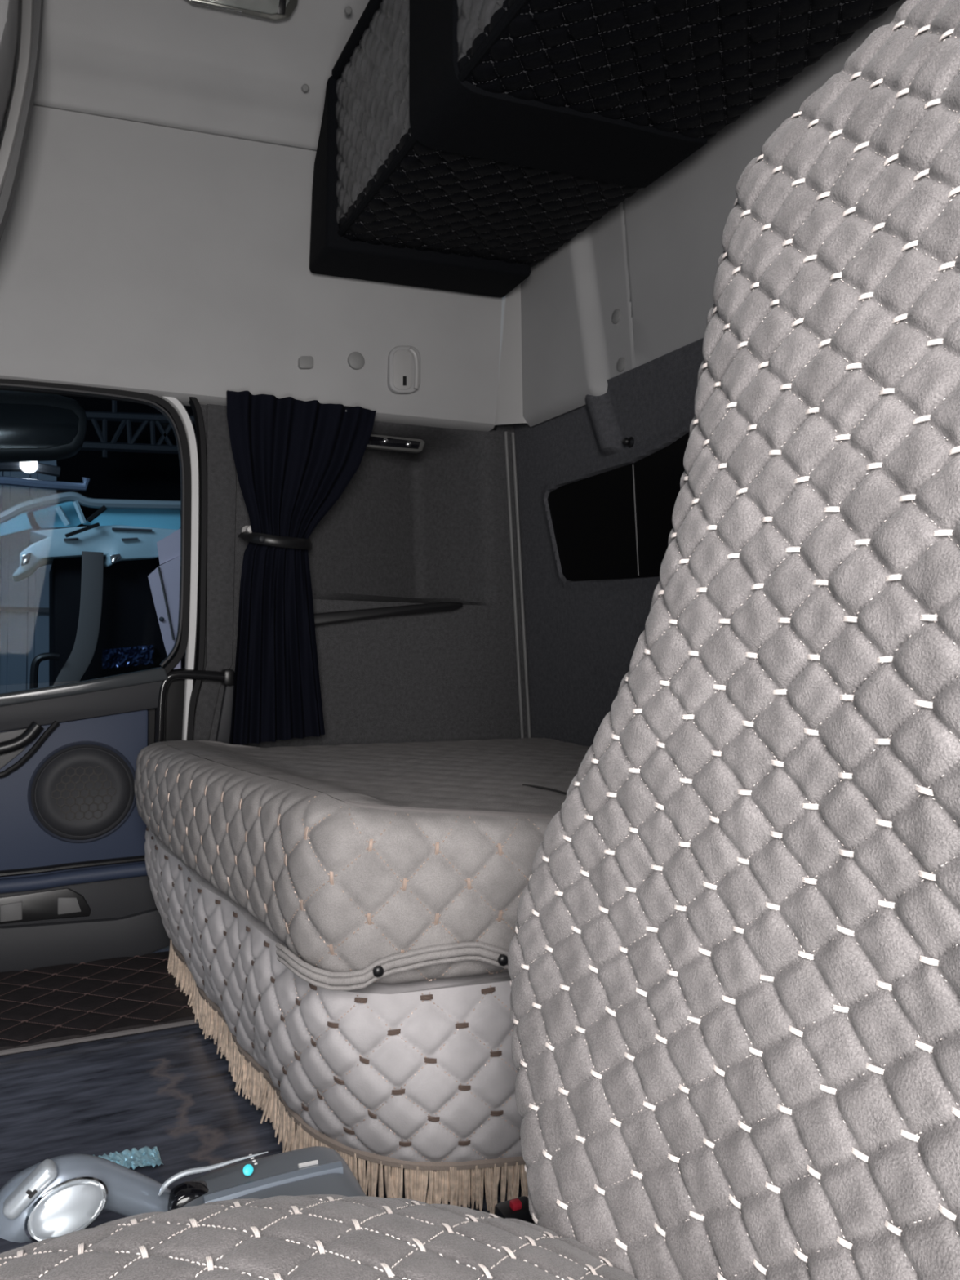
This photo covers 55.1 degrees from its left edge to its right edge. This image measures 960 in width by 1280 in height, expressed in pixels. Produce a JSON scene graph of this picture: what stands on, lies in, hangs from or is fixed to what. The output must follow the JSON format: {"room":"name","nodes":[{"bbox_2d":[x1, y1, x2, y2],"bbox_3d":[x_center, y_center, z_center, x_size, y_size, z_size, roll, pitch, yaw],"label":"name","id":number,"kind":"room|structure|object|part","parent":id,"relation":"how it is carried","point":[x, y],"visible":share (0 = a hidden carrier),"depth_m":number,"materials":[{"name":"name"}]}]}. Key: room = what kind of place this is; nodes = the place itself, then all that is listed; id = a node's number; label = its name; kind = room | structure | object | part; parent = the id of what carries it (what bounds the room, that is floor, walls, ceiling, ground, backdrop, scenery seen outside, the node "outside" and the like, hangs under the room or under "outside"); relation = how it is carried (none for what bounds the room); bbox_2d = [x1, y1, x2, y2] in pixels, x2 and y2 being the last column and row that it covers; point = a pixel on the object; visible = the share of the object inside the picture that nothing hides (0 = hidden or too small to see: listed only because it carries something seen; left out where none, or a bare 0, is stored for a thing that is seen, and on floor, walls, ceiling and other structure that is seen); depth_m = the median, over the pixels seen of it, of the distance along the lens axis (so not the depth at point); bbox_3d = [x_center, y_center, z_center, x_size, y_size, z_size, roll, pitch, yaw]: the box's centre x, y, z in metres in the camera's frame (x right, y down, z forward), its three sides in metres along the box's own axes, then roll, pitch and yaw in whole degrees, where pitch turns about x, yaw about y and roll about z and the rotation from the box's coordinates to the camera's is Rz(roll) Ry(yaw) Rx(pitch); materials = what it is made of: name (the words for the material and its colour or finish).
{"room":"vehicle interior","nodes":[
{"label":"vehicle interior","id":0,"kind":"room"},
{"bbox_2d":[8,0,368,151],"bbox_3d":[-0.374,-1.183,0.852,1.938,0.547,1.978,1,0,-26],"label":"ceiling","id":1,"kind":"structure","parent":0,"point":[180,64],"depth_m":1.79,"materials":[{"name":"grey plastic"}]},
{"bbox_2d":[0,0,43,239],"bbox_3d":[-1.084,-0.822,1.342,0.803,0.709,0.245,1,0,-26],"label":"rail","id":2,"kind":"object","parent":1,"relation":"attached to","point":[13,142],"visible":1,"depth_m":1.57,"materials":[{"name":"grey plastic"}]},
{"bbox_2d":[186,0,297,21],"bbox_3d":[-0.455,-1.247,1.758,0.222,0.111,0.044,1,0,-20],"label":"lamp","id":3,"kind":"object","parent":1,"relation":"attached to","point":[268,10],"visible":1,"depth_m":1.77,"materials":[{"name":"grey"}]},
{"bbox_2d":[344,6,352,15],"bbox_3d":[-0.261,-1.251,1.829,0.014,0.015,0.011,1,0,-26],"label":"cap","id":4,"kind":"object","parent":1,"relation":"attached to","point":[348,11],"visible":1,"depth_m":1.82,"materials":[{"name":"grey plastic"}]},
{"bbox_3d":[-0.283,-1.236,1.869,0.154,0.252,0.154,1,0,-26],"label":"trim","id":5,"kind":"structure","parent":1,"relation":"attached to","visible":0},
{"bbox_2d":[301,84,309,93],"bbox_3d":[-0.356,-1.125,1.875,0.014,0.015,0.011,1,0,-26],"label":"cap","id":6,"kind":"object","parent":5,"relation":"attached to","point":[304,88],"visible":1,"depth_m":1.87,"materials":[{"name":"grey plastic"}]},
{"bbox_2d":[0,99,502,431],"bbox_3d":[-0.833,-0.778,1.779,1.938,0.634,0.100,1,0,-26],"label":"wall","id":7,"kind":"structure","parent":0,"point":[157,260],"depth_m":1.87,"materials":[{"name":"grey plastic"}]},
{"bbox_2d":[297,355,313,368],"bbox_3d":[-0.376,-0.597,1.980,0.032,0.028,0.014,1,0,-26],"label":"plug cover","id":8,"kind":"object","parent":7,"relation":"attached to","point":[304,362],"visible":1,"depth_m":1.97,"materials":[{"name":"grey plastic"}]},
{"bbox_2d":[347,351,364,369],"bbox_3d":[-0.275,-0.615,2.030,0.037,0.037,0.018,1,0,-26],"label":"plug cover","id":9,"kind":"object","parent":7,"relation":"attached to","point":[356,361],"visible":1,"depth_m":2.02,"materials":[{"name":"grey plastic"}]},
{"bbox_2d":[386,346,420,394],"bbox_3d":[-0.170,-0.609,2.073,0.076,0.109,0.032,1,0,-26],"label":"coat hook","id":10,"kind":"object","parent":7,"relation":"attached to","point":[403,362],"visible":1,"depth_m":2.06,"materials":[{"name":"grey plastic"}]},
{"bbox_3d":[-0.173,-0.607,2.067,0.047,0.091,0.006,1,0,-26],"label":"recess plate","id":11,"kind":"part","parent":10,"relation":"part of","materials":[{"name":"grey plastic"}]},
{"bbox_3d":[-0.149,-0.612,2.071,0.027,0.092,0.011,1,0,-26],"label":"hook arm","id":12,"kind":"part","parent":10,"relation":"part of","materials":[{"name":"grey plastic"}]},
{"bbox_3d":[-0.385,-0.508,1.976,0.285,0.021,0.023,1,0,-26],"label":"rail","id":13,"kind":"object","parent":7,"relation":"attached to","visible":0},
{"bbox_2d":[226,390,376,745],"bbox_3d":[-0.377,-0.144,1.949,0.323,0.730,0.090,1,0,-22],"label":"curtain","id":14,"kind":"object","parent":13,"relation":"hanging from","point":[295,459],"visible":1,"depth_m":1.93,"materials":[{"name":"black fabric"}]},
{"bbox_2d":[0,948,521,1253],"bbox_3d":[-0.351,0.674,0.925,2.100,0.040,2.080,1,0,-26],"label":"floor","id":15,"kind":"structure","parent":0,"point":[170,1090],"depth_m":1.28,"materials":[{"name":"carpet"}]},
{"bbox_2d":[0,951,199,1056],"bbox_3d":[-0.857,0.637,1.564,0.961,0.015,0.361,1,0,-26],"label":"floor mat","id":16,"kind":"object","parent":15,"relation":"on","point":[45,1007],"visible":0.69,"depth_m":1.60,"materials":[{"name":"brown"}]},
{"bbox_2d":[93,1146,164,1169],"bbox_3d":[-0.436,0.641,1.132,0.088,0.006,0.047,1,0,-20],"label":"wrapper","id":17,"kind":"object","parent":15,"relation":"on","point":[145,1156],"visible":0.69,"depth_m":1.14,"materials":[{"name":"blue plastic"}]},
{"bbox_2d":[0,1146,365,1243],"bbox_3d":[-0.229,0.522,0.722,0.290,0.268,0.116,1,0,-26],"label":"gear selector","id":18,"kind":"object","parent":15,"relation":"on","point":[59,1196],"visible":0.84,"depth_m":0.72,"materials":[{"name":"grey plastic"}]},
{"bbox_3d":[-0.301,0.438,0.712,0.149,0.088,0.041,1,0,-33],"label":"lever","id":19,"kind":"part","parent":18,"relation":"part of","materials":[{"name":"silver metal"}]},
{"bbox_3d":[-0.214,0.430,0.743,0.086,0.016,0.004,1,0,-26],"label":"gate trim","id":20,"kind":"part","parent":18,"relation":"part of","materials":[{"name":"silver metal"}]},
{"bbox_2d":[242,1164,253,1175],"bbox_3d":[-0.190,0.435,0.755,0.008,0.007,0.006,1,0,-26],"label":"indicator light","id":21,"kind":"object","parent":18,"relation":"on","point":[248,1169],"depth_m":0.75,"materials":[{"name":"teal plastic"}]},
{"bbox_3d":[-0.168,0.446,0.751,0.112,0.016,0.014,1,0,-26],"label":"trim","id":22,"kind":"part","parent":18,"relation":"part of","materials":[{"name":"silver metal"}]},
{"bbox_2d":[144,826,528,1213],"bbox_3d":[-0.038,0.495,1.529,0.895,0.329,1.086,1,0,-26],"label":"bed base","id":23,"kind":"object","parent":15,"relation":"on","point":[412,1084],"visible":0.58,"depth_m":1.03,"materials":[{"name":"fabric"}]},
{"bbox_2d":[133,737,590,983],"bbox_3d":[-0.043,0.284,1.524,0.916,0.207,1.080,1,0,-26],"label":"mattress","id":24,"kind":"object","parent":23,"relation":"on","point":[434,843],"visible":0.56,"depth_m":1.07,"materials":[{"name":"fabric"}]},
{"bbox_2d":[0,0,959,1279],"bbox_3d":[0.006,0.121,0.405,0.776,1.078,0.645,1,0,-26],"label":"seat","id":25,"kind":"object","parent":15,"relation":"on","point":[734,952],"visible":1,"depth_m":0.54,"materials":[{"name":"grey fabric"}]},
{"bbox_2d":[0,1194,637,1279],"bbox_3d":[-0.046,0.434,0.360,0.653,0.264,0.507,1,0,-26],"label":"seat cushion","id":26,"kind":"object","parent":25,"relation":"on","point":[317,1237],"depth_m":0.50,"materials":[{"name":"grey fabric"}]},
{"bbox_3d":[0.234,0.055,0.515,0.272,0.939,0.645,1,0,-26],"label":"backrest","id":27,"kind":"part","parent":25,"relation":"part of","materials":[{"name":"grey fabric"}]},
{"bbox_2d":[494,1195,534,1223],"bbox_3d":[0.038,0.594,0.869,0.050,0.137,0.022,1,0,-26],"label":"seat belt buckle","id":28,"kind":"object","parent":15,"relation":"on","point":[518,1207],"visible":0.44,"depth_m":0.86,"materials":[{"name":"black plastic"}]},
{"bbox_2d":[192,404,528,800],"bbox_3d":[-0.269,0.055,2.187,0.824,1.200,0.165,1,0,-26],"label":"wall","id":29,"kind":"structure","parent":0,"point":[431,525],"depth_m":2.21,"materials":[{"name":"carpet"}]},
{"bbox_2d":[0,378,207,972],"bbox_3d":[-0.973,0.059,1.724,0.888,1.169,0.068,1,0,-27],"label":"door","id":30,"kind":"structure","parent":29,"relation":"in","point":[75,888],"depth_m":1.81,"materials":[{"name":"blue plastic"}]},
{"bbox_3d":[-0.985,0.193,1.697,0.325,0.081,0.023,1,0,-26],"label":"pull handle","id":31,"kind":"part","parent":30,"relation":"part of","materials":[{"name":"black plastic"}]},
{"bbox_3d":[-0.975,0.212,1.709,0.354,0.118,0.012,1,0,-26],"label":"recess trim","id":32,"kind":"part","parent":30,"relation":"part of","materials":[{"name":"black plastic"}]},
{"bbox_3d":[-1.022,0.304,1.712,0.765,0.339,0.030,1,0,-26],"label":"panel","id":33,"kind":"part","parent":30,"relation":"part of","materials":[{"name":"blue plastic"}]},
{"bbox_3d":[-0.998,0.519,1.728,0.823,0.101,0.030,1,0,-26],"label":"panel","id":34,"kind":"part","parent":30,"relation":"part of","materials":[{"name":"grey plastic"}]},
{"bbox_3d":[-1.001,0.140,1.713,0.796,0.142,0.030,1,0,-26],"label":"panel","id":35,"kind":"part","parent":30,"relation":"part of","materials":[{"name":"grey plastic"}]},
{"bbox_2d":[51,765,115,820],"bbox_3d":[-0.774,0.299,1.800,0.116,0.105,0.002,1,0,-26],"label":"grille","id":36,"kind":"object","parent":30,"relation":"attached to","point":[78,793],"depth_m":1.80,"materials":[{"name":"grey plastic"}]},
{"bbox_3d":[-0.999,0.110,1.711,0.795,0.121,0.040,1,0,-26],"label":"sill","id":37,"kind":"part","parent":30,"relation":"part of","materials":[{"name":"grey plastic"}]},
{"bbox_3d":[-0.994,0.582,1.718,0.815,0.122,0.030,1,0,-26],"label":"step panel","id":38,"kind":"part","parent":30,"relation":"part of","materials":[{"name":"grey plastic"}]},
{"bbox_2d":[192,404,236,740],"bbox_3d":[-0.567,-0.151,1.950,0.090,0.774,0.020,1,0,-26],"label":"pillar","id":39,"kind":"structure","parent":29,"relation":"attached to","point":[220,464],"depth_m":1.94,"materials":[{"name":"plastic"}]},
{"bbox_2d":[154,669,234,742],"bbox_3d":[-0.597,0.190,1.911,0.160,0.259,0.040,1,0,-26],"label":"handle","id":40,"kind":"object","parent":39,"relation":"attached to","point":[226,677],"visible":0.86,"depth_m":1.88,"materials":[{"name":"black metal"}]},
{"bbox_2d":[215,684,233,743],"bbox_3d":[-0.539,0.164,1.947,0.044,0.160,0.020,1,0,-26],"label":"trim","id":41,"kind":"structure","parent":29,"relation":"attached to","point":[224,730],"depth_m":1.94,"materials":[{"name":"grey plastic"}]},
{"bbox_2d":[240,525,252,533],"bbox_3d":[-0.490,-0.233,1.952,0.024,0.024,0.046,1,0,-26],"label":"curtain hook","id":42,"kind":"object","parent":29,"relation":"attached to","point":[246,528],"visible":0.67,"depth_m":1.93,"materials":[{"name":"grey metal"}]},
{"bbox_2d":[314,601,462,626],"bbox_3d":[-0.247,-0.056,2.107,0.432,0.075,0.060,1,0,-26],"label":"shelf","id":43,"kind":"object","parent":29,"relation":"attached to","point":[334,617],"visible":0.64,"depth_m":2.08,"materials":[{"name":"black plastic"}]},
{"bbox_2d":[366,434,424,453],"bbox_3d":[-0.201,-0.453,2.122,0.156,0.033,0.027,1,0,-26],"label":"reading lamp","id":44,"kind":"object","parent":29,"relation":"attached to","point":[375,442],"visible":0.85,"depth_m":2.12,"materials":[{"name":"grey plastic"}]},
{"bbox_2d":[503,431,524,737],"bbox_3d":[0.085,-0.106,2.255,0.074,0.801,0.008,1,0,-26],"label":"trim","id":45,"kind":"structure","parent":29,"relation":"attached to","point":[506,448],"depth_m":2.25,"materials":[{"name":"grey"}]},
{"bbox_2d":[511,432,531,737],"bbox_3d":[0.103,-0.106,2.263,0.074,0.801,0.008,1,0,-26],"label":"trim","id":46,"kind":"structure","parent":29,"relation":"attached to","point":[513,436],"depth_m":2.26,"materials":[{"name":"grey"}]},
{"bbox_2d":[514,337,703,746],"bbox_3d":[0.561,0.070,1.348,0.121,1.200,2.090,1,0,-26],"label":"wall","id":47,"kind":"structure","parent":0,"point":[582,637],"depth_m":2.02,"materials":[{"name":"carpet"}]},
{"bbox_2d":[547,432,689,581],"bbox_3d":[0.435,-0.257,1.591,0.026,0.271,1.242,1,0,-26],"label":"window","id":48,"kind":"structure","parent":47,"relation":"in","point":[616,523],"depth_m":1.89,"materials":[{"name":"black glass"}]},
{"bbox_3d":[0.238,-0.240,1.997,0.023,0.227,0.340,1,0,-26],"label":"pane","id":49,"kind":"part","parent":48,"relation":"part of","materials":[{"name":"black glass"}]},
{"bbox_3d":[0.510,-0.256,1.436,0.026,0.271,0.898,1,0,-26],"label":"pane","id":50,"kind":"part","parent":48,"relation":"part of","materials":[{"name":"black glass"}]},
{"bbox_2d":[622,436,634,447],"bbox_3d":[0.295,-0.395,1.832,0.023,0.022,0.022,1,0,-26],"label":"handle","id":51,"kind":"object","parent":47,"relation":"attached to","point":[629,442],"visible":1,"depth_m":1.83,"materials":[{"name":"black plastic"}]},
{"bbox_2d":[520,0,906,426],"bbox_3d":[0.550,-0.973,1.275,0.088,0.955,1.985,1,0,-26],"label":"wall","id":52,"kind":"structure","parent":0,"point":[652,258],"depth_m":1.78,"materials":[{"name":"grey plastic"}]},
{"bbox_2d":[493,283,526,425],"bbox_3d":[0.079,-0.985,2.186,0.174,0.948,0.072,1,0,20],"label":"trim","id":53,"kind":"structure","parent":52,"relation":"attached to","point":[509,394],"depth_m":2.17,"materials":[{"name":"grey plastic"}]},
{"bbox_2d":[309,0,899,297],"bbox_3d":[0.285,-0.971,1.184,0.488,0.409,1.954,1,0,-26],"label":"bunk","id":54,"kind":"object","parent":52,"relation":"attached to","point":[462,144],"visible":1,"depth_m":1.47,"materials":[{"name":"black"}]},
{"bbox_3d":[0.113,-0.977,1.031,0.016,0.302,1.830,1,0,-26],"label":"panel","id":55,"kind":"part","parent":54,"relation":"part of","materials":[{"name":"plastic"}]},
{"bbox_2d":[611,309,621,324],"bbox_3d":[0.280,-0.655,1.865,0.015,0.028,0.028,1,0,-26],"label":"plug","id":56,"kind":"object","parent":52,"relation":"attached to","point":[615,317],"visible":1,"depth_m":1.86,"materials":[{"name":"grey plastic"}]},
{"bbox_2d":[616,357,626,372],"bbox_3d":[0.288,-0.554,1.854,0.015,0.028,0.028,1,0,-26],"label":"plug","id":57,"kind":"object","parent":52,"relation":"attached to","point":[620,366],"visible":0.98,"depth_m":1.85,"materials":[{"name":"grey plastic"}]},
{"bbox_3d":[-1.267,1.638,5.960,14.000,0.100,7.400,1,0,-26],"label":"ground","id":58,"kind":"structure","parent":0,"visible":0},
{"bbox_2d":[0,491,185,688],"bbox_3d":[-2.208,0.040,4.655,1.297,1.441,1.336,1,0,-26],"label":"truck","id":59,"kind":"object","parent":58,"relation":"on","point":[127,532],"visible":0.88,"depth_m":4.25,"materials":[{"name":"teal"}]},
{"bbox_2d":[63,537,78,541],"bbox_3d":[-1.841,-0.453,4.144,0.059,0.018,0.020,1,0,-26],"label":"vent","id":60,"kind":"object","parent":59,"relation":"attached to","point":[64,539],"depth_m":4.14,"materials":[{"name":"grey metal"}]},
{"bbox_2d":[53,551,103,685],"bbox_3d":[-1.825,-0.048,4.144,0.227,0.706,0.016,1,0,-26],"label":"exhaust pipe","id":61,"kind":"object","parent":59,"relation":"hanging from","point":[80,658],"visible":0.77,"depth_m":4.16,"materials":[{"name":"grey metal"}]},
{"bbox_3d":[-1.970,-0.524,4.131,1.231,0.304,0.044,1,0,-26],"label":"roof rail","id":62,"kind":"part","parent":59,"relation":"part of","materials":[{"name":"grey"}]},
{"bbox_2d":[48,556,185,685],"bbox_3d":[-1.936,0.166,4.865,0.620,1.198,1.200,1,0,-26],"label":"grille","id":63,"kind":"object","parent":59,"relation":"attached to","point":[129,618],"depth_m":4.31,"materials":[{"name":"black"}]},
{"bbox_2d":[102,644,154,668],"bbox_3d":[-1.643,0.079,4.295,0.224,0.115,0.060,1,0,-26],"label":"wrapped bundle","id":64,"kind":"object","parent":59,"relation":"in","point":[140,655],"visible":1,"depth_m":4.29,"materials":[{"name":"blue"}]},
{"bbox_2d":[121,537,138,541],"bbox_3d":[-1.619,-0.465,4.252,0.073,0.019,0.020,1,0,-26],"label":"vent","id":65,"kind":"object","parent":59,"relation":"attached to","point":[122,539],"depth_m":4.25,"materials":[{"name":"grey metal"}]},
{"bbox_2d":[147,528,180,669],"bbox_3d":[-1.475,-0.171,4.306,0.154,0.717,0.033,1,0,-26],"label":"paper sheets","id":66,"kind":"object","parent":59,"relation":"attached to","point":[164,580],"visible":0.89,"depth_m":4.31,"materials":[{"name":"grey"}]},
{"bbox_3d":[-1.467,-0.171,4.299,0.083,0.344,0.010,1,0,-26],"label":"printed frame","id":67,"kind":"part","parent":66,"relation":"part of","materials":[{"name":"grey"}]},
{"label":"outside","id":68,"kind":"structure","parent":0,"visible":0},
{"bbox_2d":[80,400,195,457],"bbox_3d":[-2.688,-1.804,8.131,1.564,0.503,0.069,1,0,-26],"label":"roof truss","id":69,"kind":"object","parent":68,"point":[126,418],"visible":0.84,"depth_m":7.94,"materials":[{"name":"grey metal"}]},
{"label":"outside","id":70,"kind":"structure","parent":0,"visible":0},
{"bbox_2d":[0,461,60,476],"bbox_3d":[-3.236,-1.142,6.008,0.906,0.157,0.115,1,0,-26],"label":"lamp","id":71,"kind":"object","parent":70,"point":[33,466],"visible":0.83,"depth_m":6.09,"materials":[{"name":"white"}]},
{"bbox_3d":[-2.988,-1.161,6.093,0.110,0.110,0.050,1,0,-26],"label":"bulb","id":72,"kind":"part","parent":71,"relation":"part of","materials":[{"name":"white glass"}]},
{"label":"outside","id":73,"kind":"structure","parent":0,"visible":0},
{"bbox_2d":[0,475,90,491],"bbox_3d":[-3.143,-0.996,5.691,1.358,0.136,0.056,1,0,-26],"label":"pipe","id":74,"kind":"object","parent":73,"point":[4,480],"visible":1,"depth_m":5.85,"materials":[{"name":"blue"}]},
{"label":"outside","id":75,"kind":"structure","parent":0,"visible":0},
{"bbox_2d":[55,395,196,528],"bbox_3d":[-2.828,-1.890,9.286,14.000,9.000,0.200,1,0,-26],"label":"wall","id":76,"kind":"structure","parent":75,"point":[141,476],"depth_m":8.88,"materials":[{"name":"black"}]},
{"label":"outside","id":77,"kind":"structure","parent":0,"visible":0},
{"bbox_2d":[0,460,56,693],"bbox_3d":[-4.172,-0.022,6.322,2.255,3.019,0.022,1,0,-26],"label":"wall","id":78,"kind":"structure","parent":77,"point":[24,636],"depth_m":6.71,"materials":[{"name":"blue"}]},
{"bbox_2d":[0,606,48,612],"bbox_3d":[-4.146,-0.236,6.276,2.255,0.035,0.040,1,0,-26],"label":"rail","id":79,"kind":"object","parent":78,"relation":"attached to","point":[20,609],"depth_m":6.67,"materials":[{"name":"grey metal"}]},
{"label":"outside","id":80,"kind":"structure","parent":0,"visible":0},
{"bbox_2d":[0,390,87,462],"bbox_3d":[-1.146,-0.439,1.939,0.580,0.205,0.103,1,0,-26],"label":"mirror","id":81,"kind":"object","parent":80,"point":[34,426],"visible":0.98,"depth_m":1.98,"materials":[{"name":"black mirror"}]},
{"bbox_2d":[0,403,79,448],"bbox_3d":[-1.120,-0.434,1.897,0.537,0.152,0.005,1,0,-26],"label":"mirror glass","id":82,"kind":"object","parent":81,"relation":"attached to","point":[22,425],"depth_m":1.98,"materials":[{"name":"black mirror"}]}
]}

